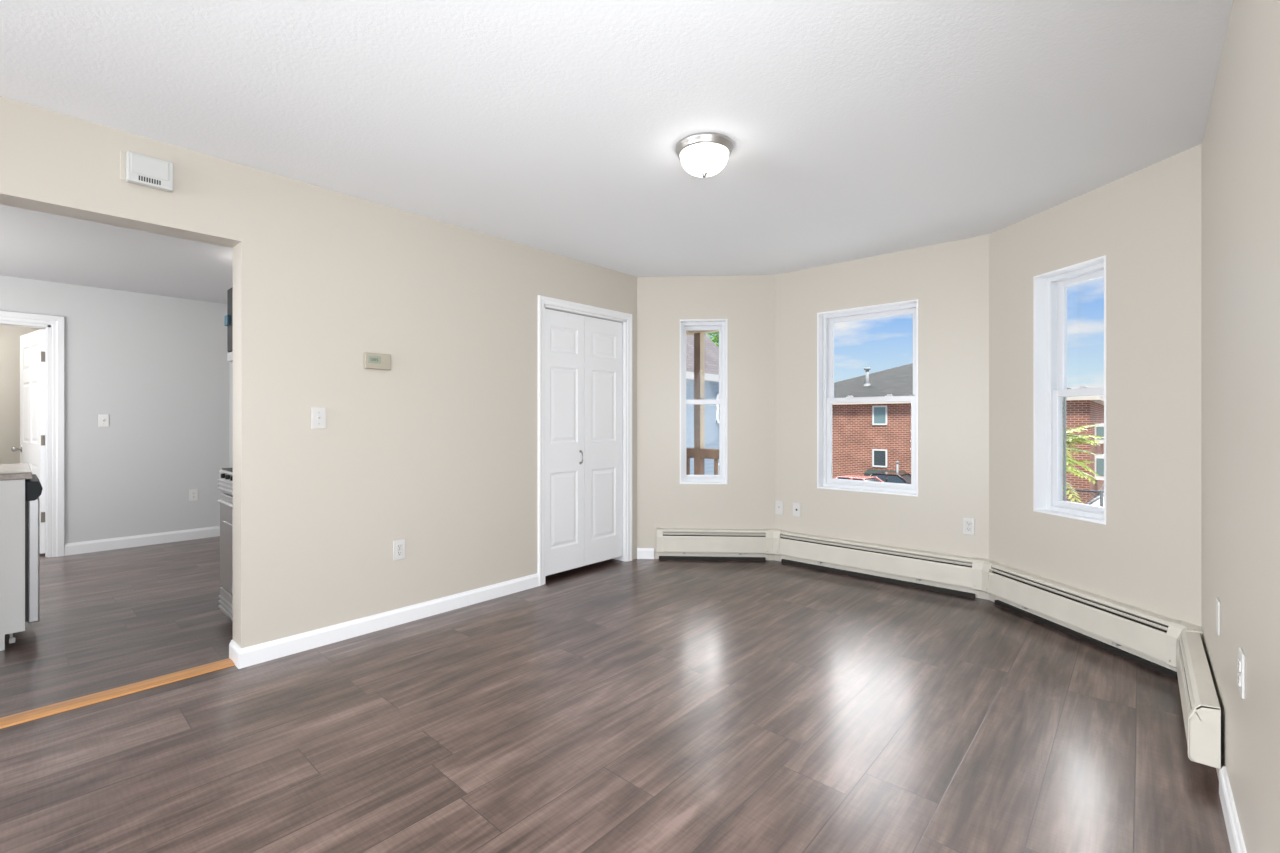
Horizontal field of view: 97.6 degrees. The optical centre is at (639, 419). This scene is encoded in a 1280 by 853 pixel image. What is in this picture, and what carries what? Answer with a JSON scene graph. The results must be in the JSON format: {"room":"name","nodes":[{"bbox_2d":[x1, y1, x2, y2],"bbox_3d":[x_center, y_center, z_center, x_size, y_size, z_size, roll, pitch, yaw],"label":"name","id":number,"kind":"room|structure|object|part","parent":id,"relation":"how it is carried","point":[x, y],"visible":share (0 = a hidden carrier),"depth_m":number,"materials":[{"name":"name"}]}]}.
{"room":"empty living room","nodes":[
{"label":"empty living room","id":0,"kind":"room"},
{"bbox_2d":[0,325,43,463],"bbox_3d":[-6.972,0.070,6.305,0.100,2.560,2.700,0,0,42],"label":"wall","id":1,"kind":"structure","parent":0,"point":[9,335],"depth_m":6.21,"materials":[{"name":"white paint"}]},
{"bbox_2d":[0,275,228,556],"bbox_3d":[-5.327,0.070,4.799,0.130,2.560,2.950,0,0,42],"label":"wall","id":2,"kind":"structure","parent":0,"point":[158,365],"depth_m":5.31,"materials":[{"name":"grey paint"}]},
{"bbox_2d":[0,311,64,557],"bbox_3d":[-5.747,0.143,4.883,0.908,2.113,0.981,0,0,42],"label":"door","id":3,"kind":"structure","parent":2,"relation":"in","point":[35,347],"depth_m":4.94,"materials":[{"name":"white paint"}]},
{"bbox_3d":[-5.864,0.275,5.333,0.060,0.060,0.165,0,0,33],"label":"knob","id":4,"kind":"part","parent":3,"relation":"part of","materials":[{"name":"silver metal"}]},
{"bbox_2d":[98,414,108,426],"bbox_3d":[-4.922,0.005,5.140,0.020,0.115,0.070,0,0,42],"label":"light switch","id":5,"kind":"object","parent":2,"relation":"attached to","point":[103,419],"visible":1,"depth_m":5.14,"materials":[{"name":"white plastic"}]},
{"bbox_2d":[65,526,219,555],"bbox_3d":[-4.690,1.148,5.402,0.015,0.105,1.202,0,0,42],"label":"baseboard","id":6,"kind":"structure","parent":2,"relation":"attached to","point":[199,533],"depth_m":5.32,"materials":[{"name":"white paint"}]},
{"bbox_2d":[189,489,197,500],"bbox_3d":[-4.489,0.755,5.632,0.009,0.115,0.070,0,0,42],"label":"wall outlet","id":7,"kind":"object","parent":2,"relation":"attached to","point":[193,493],"visible":1,"depth_m":5.63,"materials":[{"name":"white plastic"}]},
{"bbox_2d":[229,362,232,467],"bbox_3d":[-2.937,0.070,4.707,3.815,2.560,0.100,0,0,42],"label":"wall","id":8,"kind":"structure","parent":0,"point":[230,363],"depth_m":5.81,"materials":[{"name":"grey paint"}]},
{"bbox_2d":[224,287,232,361],"bbox_3d":[-2.064,-0.578,3.409,0.722,0.444,0.669,0,0,42],"label":"microwave","id":9,"kind":"object","parent":8,"relation":"attached to","point":[228,319],"visible":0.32,"depth_m":3.38,"materials":[{"name":"grey metal"}]},
{"bbox_3d":[-2.310,-0.607,3.252,0.560,0.383,0.028,0,0,42],"label":"door","id":10,"kind":"part","parent":9,"relation":"part of","materials":[{"name":"black plastic"}]},
{"bbox_2d":[0,96,636,647],"bbox_3d":[-3.036,0.055,1.612,0.165,2.590,8.985,0,0,42],"label":"wall","id":11,"kind":"structure","parent":0,"point":[436,451],"depth_m":3.09,"materials":[{"name":"beige paint"}]},
{"bbox_2d":[120,151,173,191],"bbox_3d":[-2.147,-1.085,2.446,0.048,0.128,0.178,0,0,42],"label":"door chime","id":12,"kind":"object","parent":11,"relation":"attached to","point":[135,168],"visible":1,"depth_m":2.42,"materials":[{"name":"white plastic"}]},
{"bbox_2d":[311,407,325,428],"bbox_3d":[-1.700,-0.010,2.967,0.020,0.115,0.070,0,0,42],"label":"light switch","id":13,"kind":"object","parent":11,"relation":"attached to","point":[318,414],"visible":1,"depth_m":2.97,"materials":[{"name":"white plastic"}]},
{"bbox_2d":[364,352,390,369],"bbox_3d":[-1.494,-0.333,3.188,0.032,0.090,0.146,0,0,42],"label":"thermostat","id":14,"kind":"object","parent":11,"relation":"attached to","point":[377,361],"visible":1,"depth_m":3.17,"materials":[{"name":"beige plastic"}]},
{"bbox_2d":[229,573,538,668],"bbox_3d":[-1.400,1.155,3.430,0.180,0.091,1.804,0,0,42],"label":"baseboard","id":15,"kind":"structure","parent":11,"relation":"attached to","point":[267,651],"depth_m":3.15,"materials":[{"name":"white paint"}]},
{"bbox_2d":[393,539,404,559],"bbox_3d":[-1.415,0.763,3.293,0.009,0.115,0.070,0,0,42],"label":"wall outlet","id":16,"kind":"object","parent":11,"relation":"attached to","point":[398,545],"visible":1,"depth_m":3.29,"materials":[{"name":"white plastic"}]},
{"bbox_2d":[538,295,631,585],"bbox_3d":[-0.463,0.148,4.474,0.183,2.103,0.997,0,0,42],"label":"door","id":17,"kind":"structure","parent":11,"relation":"in","point":[585,359],"depth_m":4.43,"materials":[{"name":"white paint"}]},
{"bbox_2d":[0,536,1230,852],"bbox_3d":[-3.722,1.275,2.760,9.972,0.150,9.850,0,0,42],"label":"floor","id":18,"kind":"structure","parent":0,"point":[611,705],"depth_m":2.20,"materials":[{"name":"brown laminate"}]},
{"bbox_2d":[0,479,24,650],"bbox_3d":[-3.805,0.757,3.028,0.870,0.885,0.639,0,0,42],"label":"base cabinet","id":19,"kind":"object","parent":18,"relation":"on","point":[12,492],"visible":0.91,"depth_m":2.94,"materials":[{"name":"white laminate"}]},
{"bbox_2d":[0,463,31,480],"bbox_3d":[-3.798,0.295,3.039,0.897,0.038,0.665,0,0,42],"label":"countertop","id":20,"kind":"structure","parent":19,"relation":"on","point":[22,470],"depth_m":3.00,"materials":[{"name":"beige stone"}]},
{"bbox_2d":[25,474,42,622],"bbox_3d":[-3.690,0.764,2.988,0.598,0.872,0.674,0,0,42],"label":"dishwasher","id":21,"kind":"object","parent":18,"relation":"on","point":[33,487],"visible":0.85,"depth_m":3.01,"materials":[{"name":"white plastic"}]},
{"bbox_3d":[-3.487,0.757,3.215,0.596,0.665,0.042,0,0,42],"label":"door","id":22,"kind":"part","parent":21,"relation":"part of","materials":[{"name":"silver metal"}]},
{"bbox_2d":[0,658,234,728],"bbox_3d":[-2.462,1.195,2.283,0.107,0.010,1.320,0,0,42],"label":"threshold strip","id":23,"kind":"object","parent":18,"relation":"on","point":[37,713],"visible":1,"depth_m":2.44,"materials":[{"name":"orange wood"}]},
{"bbox_2d":[217,468,232,620],"bbox_3d":[-2.072,0.690,3.391,0.710,1.020,0.678,0,0,42],"label":"stove","id":24,"kind":"object","parent":18,"relation":"on","point":[225,479],"visible":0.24,"depth_m":3.27,"materials":[{"name":"silver metal"}]},
{"bbox_3d":[-2.289,0.485,3.148,0.610,0.022,0.027,0,0,42],"label":"oven handle","id":25,"kind":"part","parent":24,"relation":"part of","materials":[{"name":"silver metal"}]},
{"bbox_3d":[-2.275,1.080,3.163,0.702,0.140,0.039,0,0,42],"label":"drawer","id":26,"kind":"part","parent":24,"relation":"part of","materials":[{"name":"silver metal"}]},
{"bbox_3d":[-2.273,0.365,3.166,0.710,0.130,0.052,0,0,42],"label":"control panel","id":27,"kind":"part","parent":24,"relation":"part of","materials":[{"name":"silver metal"}]},
{"bbox_3d":[-2.273,0.720,3.166,0.702,0.560,0.032,0,0,42],"label":"oven door","id":28,"kind":"part","parent":24,"relation":"part of","materials":[{"name":"silver metal"}]},
{"bbox_2d":[222,468,232,471],"bbox_3d":[-2.061,0.298,3.403,0.710,0.013,0.645,0,0,42],"label":"cooktop","id":29,"kind":"object","parent":24,"relation":"in","point":[223,469],"depth_m":3.32,"materials":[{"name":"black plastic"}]},
{"bbox_2d":[0,0,1232,303],"bbox_3d":[-3.724,-1.325,2.761,9.967,0.230,9.850,0,0,42],"label":"ceiling","id":30,"kind":"structure","parent":0,"point":[857,129],"depth_m":2.24,"materials":[{"name":"white paint"}]},
{"bbox_2d":[675,132,733,177],"bbox_3d":[0.292,-1.171,2.543,0.262,0.139,0.262,0,0,42],"label":"ceiling light","id":31,"kind":"object","parent":30,"relation":"attached to","point":[704,154],"visible":1,"depth_m":2.47,"materials":[{"name":"white glass"}]},
{"bbox_2d":[637,275,773,559],"bbox_3d":[0.562,0.055,4.904,1.307,2.590,0.165,0,0,3],"label":"wall","id":32,"kind":"structure","parent":0,"point":[746,501],"depth_m":4.82,"materials":[{"name":"beige paint"}]},
{"bbox_2d":[637,548,653,558],"bbox_3d":[0.048,1.155,4.842,0.148,0.091,0.015,0,0,3],"label":"baseboard","id":33,"kind":"structure","parent":32,"relation":"attached to","point":[642,553],"depth_m":4.83,"materials":[{"name":"white paint"}]},
{"bbox_2d":[680,319,726,483],"bbox_3d":[0.552,-0.158,4.907,0.409,1.420,0.177,0,0,3],"label":"window","id":34,"kind":"structure","parent":32,"relation":"in","point":[685,324],"depth_m":4.91,"materials":[{"name":"white paint"}]},
{"bbox_3d":[0.555,-0.485,4.965,0.337,0.694,0.030,0,0,3],"label":"sash","id":35,"kind":"part","parent":34,"relation":"part of","materials":[{"name":"clear glass"}]},
{"bbox_3d":[0.553,0.168,4.924,0.337,0.696,0.038,0,0,3],"label":"sash","id":36,"kind":"part","parent":34,"relation":"part of","materials":[{"name":"white plastic"}]},
{"bbox_2d":[656,528,783,560],"bbox_3d":[0.677,1.064,4.764,1.074,0.272,0.183,0,0,3],"label":"baseboard heater","id":37,"kind":"object","parent":32,"relation":"attached to","point":[671,543],"depth_m":4.76,"materials":[{"name":"beige metal"}]},
{"bbox_3d":[0.614,1.058,4.750,0.947,0.141,0.012,0,0,3],"label":"panel","id":38,"kind":"part","parent":37,"relation":"part of","materials":[{"name":"beige metal"}]},
{"bbox_3d":[1.119,1.031,4.740,0.151,0.204,0.113,0,0,42],"label":"heater corner cover","id":39,"kind":"part","parent":37,"relation":"part of","materials":[{"name":"white metal"}]},
{"bbox_2d":[774,234,988,599],"bbox_3d":[1.794,0.055,4.324,1.701,2.590,0.165,0,0,42],"label":"wall","id":40,"kind":"structure","parent":0,"point":[949,281],"depth_m":4.03,"materials":[{"name":"beige paint"}]},
{"bbox_2d":[775,501,782,514],"bbox_3d":[1.179,0.745,4.752,0.070,0.115,0.018,0,0,42],"label":"wall jack","id":41,"kind":"object","parent":40,"relation":"attached to","point":[778,504],"visible":1,"depth_m":4.75,"materials":[{"name":"white plastic"}]},
{"bbox_2d":[793,502,800,516],"bbox_3d":[1.301,0.745,4.650,0.070,0.115,0.007,0,0,42],"label":"wall jack","id":42,"kind":"object","parent":40,"relation":"attached to","point":[796,506],"visible":1,"depth_m":4.64,"materials":[{"name":"white plastic"}]},
{"bbox_2d":[817,299,917,496],"bbox_3d":[1.775,-0.158,4.344,0.759,1.420,0.177,0,0,42],"label":"window","id":43,"kind":"structure","parent":40,"relation":"in","point":[825,320],"depth_m":4.45,"materials":[{"name":"white paint"}]},
{"bbox_3d":[1.786,0.168,4.357,0.687,0.696,0.038,0,0,42],"label":"sash","id":44,"kind":"part","parent":43,"relation":"part of","materials":[{"name":"white plastic"}]},
{"bbox_3d":[1.814,-0.485,4.387,0.687,0.694,0.030,0,0,42],"label":"sash","id":45,"kind":"part","parent":43,"relation":"part of","materials":[{"name":"clear glass"}]},
{"bbox_2d":[779,531,978,597],"bbox_3d":[1.714,1.067,4.234,1.461,0.266,0.074,0,0,42],"label":"baseboard heater","id":46,"kind":"object","parent":40,"relation":"attached to","point":[939,572],"visible":0.98,"depth_m":4.14,"materials":[{"name":"beige metal"}]},
{"bbox_2d":[963,517,974,534],"bbox_3d":[2.237,0.723,3.810,0.070,0.115,0.009,0,0,42],"label":"wall outlet","id":47,"kind":"object","parent":40,"relation":"attached to","point":[968,523],"visible":1,"depth_m":3.81,"materials":[{"name":"white plastic"}]},
{"bbox_2d":[989,144,1200,626],"bbox_3d":[2.507,0.055,3.133,0.165,2.590,1.365,0,0,-9],"label":"wall","id":48,"kind":"structure","parent":0,"point":[1146,222],"depth_m":2.83,"materials":[{"name":"beige paint"}]},
{"bbox_2d":[1033,255,1105,524],"bbox_3d":[2.502,-0.158,3.181,0.177,1.420,0.449,0,0,-9],"label":"window","id":49,"kind":"structure","parent":48,"relation":"in","point":[1050,391],"depth_m":3.37,"materials":[{"name":"white paint"}]},
{"bbox_3d":[2.586,0.173,3.194,0.008,0.682,0.373,0,0,-9],"label":"screen frame","id":50,"kind":"part","parent":49,"relation":"part of","materials":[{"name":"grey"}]},
{"bbox_3d":[2.519,0.168,3.183,0.038,0.696,0.377,0,0,-9],"label":"sash","id":51,"kind":"part","parent":49,"relation":"part of","materials":[{"name":"white plastic"}]},
{"bbox_3d":[2.559,-0.485,3.190,0.030,0.694,0.377,0,0,-9],"label":"sash","id":52,"kind":"part","parent":49,"relation":"part of","materials":[{"name":"clear glass"}]},
{"bbox_2d":[972,557,1202,679],"bbox_3d":[2.373,1.064,3.123,0.183,0.272,1.353,0,0,-9],"label":"baseboard heater","id":53,"kind":"object","parent":48,"relation":"attached to","point":[1137,635],"depth_m":2.99,"materials":[{"name":"beige metal"}]},
{"bbox_3d":[2.283,1.031,3.698,0.150,0.204,0.114,0,0,42],"label":"heater corner cover","id":54,"kind":"part","parent":53,"relation":"part of","materials":[{"name":"white metal"}]},
{"bbox_3d":[2.467,1.031,2.542,0.114,0.204,0.138,0,0,42],"label":"heater corner cover","id":55,"kind":"part","parent":53,"relation":"part of","materials":[{"name":"white metal"}]},
{"bbox_2d":[1201,0,1279,852],"bbox_3d":[-0.351,0.055,-0.820,0.165,2.590,8.940,0,0,42],"label":"wall","id":56,"kind":"structure","parent":0,"point":[1240,145],"depth_m":1.45,"materials":[{"name":"beige paint"}]},
{"bbox_2d":[1176,630,1220,779],"bbox_3d":[2.147,1.054,2.168,0.076,0.247,0.895,0,0,42],"label":"baseboard heater","id":57,"kind":"object","parent":56,"relation":"attached to","point":[1201,709],"visible":1,"depth_m":1.90,"materials":[{"name":"beige metal"}]},
{"bbox_3d":[2.125,1.058,2.188,0.012,0.141,0.895,0,0,42],"label":"panel","id":58,"kind":"part","parent":57,"relation":"part of","materials":[{"name":"beige metal"}]},
{"bbox_3d":[2.174,1.056,2.144,0.003,0.244,0.895,0,0,42],"label":"plate","id":59,"kind":"part","parent":57,"relation":"part of","materials":[{"name":"beige metal"}]},
{"bbox_2d":[1216,598,1219,635],"bbox_3d":[2.001,0.680,1.940,0.007,0.115,0.070,0,0,42],"label":"blank wall plate","id":60,"kind":"object","parent":56,"relation":"attached to","point":[1217,599],"visible":1,"depth_m":1.93,"materials":[{"name":"white plastic"}]},
{"bbox_2d":[1219,766,1246,852],"bbox_3d":[-0.710,1.155,-1.085,0.015,0.091,7.735,0,0,42],"label":"baseboard","id":61,"kind":"structure","parent":56,"relation":"attached to","point":[1237,845],"depth_m":1.61,"materials":[{"name":"white paint"}]},
{"bbox_2d":[1238,647,1244,698],"bbox_3d":[1.594,0.670,1.486,0.009,0.115,0.070,0,0,42],"label":"wall outlet","id":62,"kind":"object","parent":56,"relation":"attached to","point":[1241,657],"visible":1,"depth_m":1.47,"materials":[{"name":"white plastic"}]},
{"bbox_2d":[1238,672,1240,686],"bbox_3d":[1.592,0.690,1.487,0.004,0.029,0.033,0,0,42],"label":"receptacle","id":63,"kind":"object","parent":62,"relation":"attached to","point":[1239,673],"depth_m":1.48,"materials":[{"name":"grey plastic"}]},
{"bbox_2d":[1238,658,1240,671],"bbox_3d":[1.592,0.650,1.487,0.004,0.029,0.033,0,0,42],"label":"receptacle","id":64,"kind":"object","parent":62,"relation":"attached to","point":[1239,659],"depth_m":1.48,"materials":[{"name":"grey plastic"}]},
{"label":"outside","id":65,"kind":"structure","parent":0,"visible":0},
{"bbox_3d":[37.027,4.350,63.885,150.000,0.300,135.400,0,0,42],"label":"ground","id":66,"kind":"structure","parent":65,"visible":0},
{"bbox_2d":[686,334,718,474],"bbox_3d":[-0.368,0.152,18.846,5.000,8.096,7.000,0,0,42],"label":"house","id":67,"kind":"structure","parent":66,"relation":"on","point":[711,349],"depth_m":18.39,"materials":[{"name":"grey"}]},
{"bbox_2d":[705,332,718,346],"bbox_3d":[4.534,-0.963,32.224,3.779,10.337,3.804,0,0,42],"label":"leafy tree","id":68,"kind":"object","parent":66,"relation":"on","point":[716,341],"visible":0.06,"depth_m":31.09,"materials":[{"name":"green plant"}]},
{"bbox_2d":[835,474,882,481],"bbox_3d":[10.708,3.461,26.920,1.800,1.477,4.437,0,0,-40],"label":"car","id":69,"kind":"object","parent":66,"relation":"on","point":[846,477],"visible":0.17,"depth_m":26.85,"materials":[{"name":"red paint"}]},
{"bbox_2d":[869,471,910,483],"bbox_3d":[13.125,3.461,28.647,1.800,1.477,4.437,0,0,-44],"label":"car","id":70,"kind":"object","parent":66,"relation":"on","point":[889,477],"visible":0.29,"depth_m":28.27,"materials":[{"name":"grey paint"}]},
{"bbox_2d":[896,461,898,472],"bbox_3d":[14.246,3.240,30.997,0.170,1.920,0.170,0,0,42],"label":"standpipe","id":71,"kind":"object","parent":66,"relation":"on","point":[897,462],"visible":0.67,"depth_m":30.96,"materials":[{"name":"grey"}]},
{"bbox_2d":[832,363,1103,503],"bbox_3d":[21.008,-0.094,39.620,18.920,8.589,18.970,0,0,42],"label":"brick building","id":72,"kind":"structure","parent":66,"relation":"on","point":[868,438],"depth_m":33.68,"materials":[{"name":"red brick"}]},
{"bbox_3d":[14.375,2.285,33.555,0.740,0.950,0.035,0,0,42],"label":"pane","id":73,"kind":"part","parent":72,"relation":"part of","materials":[{"name":"grey"}]},
{"bbox_3d":[14.375,-0.280,33.555,0.740,1.040,0.035,0,0,42],"label":"pane","id":74,"kind":"part","parent":72,"relation":"part of","materials":[{"name":"teal"}]},
{"bbox_3d":[24.541,2.500,29.831,0.340,0.900,0.050,0,0,42],"label":"pane","id":75,"kind":"part","parent":72,"relation":"part of","materials":[{"name":"teal"}]},
{"bbox_3d":[24.541,0.675,29.831,0.340,0.650,0.050,0,0,42],"label":"pane","id":76,"kind":"part","parent":72,"relation":"part of","materials":[{"name":"teal"}]},
{"bbox_2d":[1066,489,1103,506],"bbox_3d":[14.800,3.217,17.620,5.444,1.974,0.080,0,0,42],"label":"fence","id":77,"kind":"object","parent":66,"relation":"on","point":[1100,492],"visible":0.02,"depth_m":17.91,"materials":[{"name":"grey metal"}]},
{"bbox_3d":[14.814,2.280,17.608,5.400,0.060,0.060,0,0,42],"label":"rail","id":78,"kind":"part","parent":77,"relation":"part of","materials":[{"name":"grey metal"}]},
{"bbox_3d":[14.642,3.215,17.761,0.074,1.970,0.074,0,0,19],"label":"post","id":79,"kind":"part","parent":77,"relation":"part of","materials":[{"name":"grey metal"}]},
{"bbox_2d":[1086,493,1103,506],"bbox_3d":[18.629,3.461,20.621,4.437,1.477,1.800,0,0,7],"label":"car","id":80,"kind":"object","parent":66,"relation":"on","point":[1098,497],"visible":0.02,"depth_m":21.36,"materials":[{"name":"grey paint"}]},
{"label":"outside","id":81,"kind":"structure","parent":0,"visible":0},
{"bbox_3d":[6.622,4.189,8.902,22.000,0.019,12.900,0,0,42],"label":"concrete yard","id":82,"kind":"structure","parent":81,"visible":0},
{"bbox_2d":[686,330,718,474],"bbox_3d":[-0.211,1.340,7.300,2.550,5.720,2.000,0,0,42],"label":"porch","id":83,"kind":"object","parent":82,"relation":"on","point":[699,452],"visible":0.05,"depth_m":7.46,"materials":[{"name":"beige paint"}]},
{"bbox_3d":[0.794,0.095,7.502,0.100,2.510,0.100,0,0,42],"label":"post","id":84,"kind":"part","parent":83,"relation":"part of","materials":[{"name":"beige paint"}]},
{"bbox_3d":[0.294,0.445,7.948,2.040,0.130,0.070,0,0,42],"label":"rail","id":85,"kind":"part","parent":83,"relation":"part of","materials":[{"name":"brown wood"}]},
{"bbox_2d":[1066,425,1103,502],"bbox_3d":[9.662,2.158,13.178,1.957,4.090,2.015,0,0,-15],"label":"young tree","id":86,"kind":"object","parent":82,"relation":"on","point":[1079,439],"visible":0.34,"depth_m":12.64,"materials":[{"name":"green plant"}]}
]}

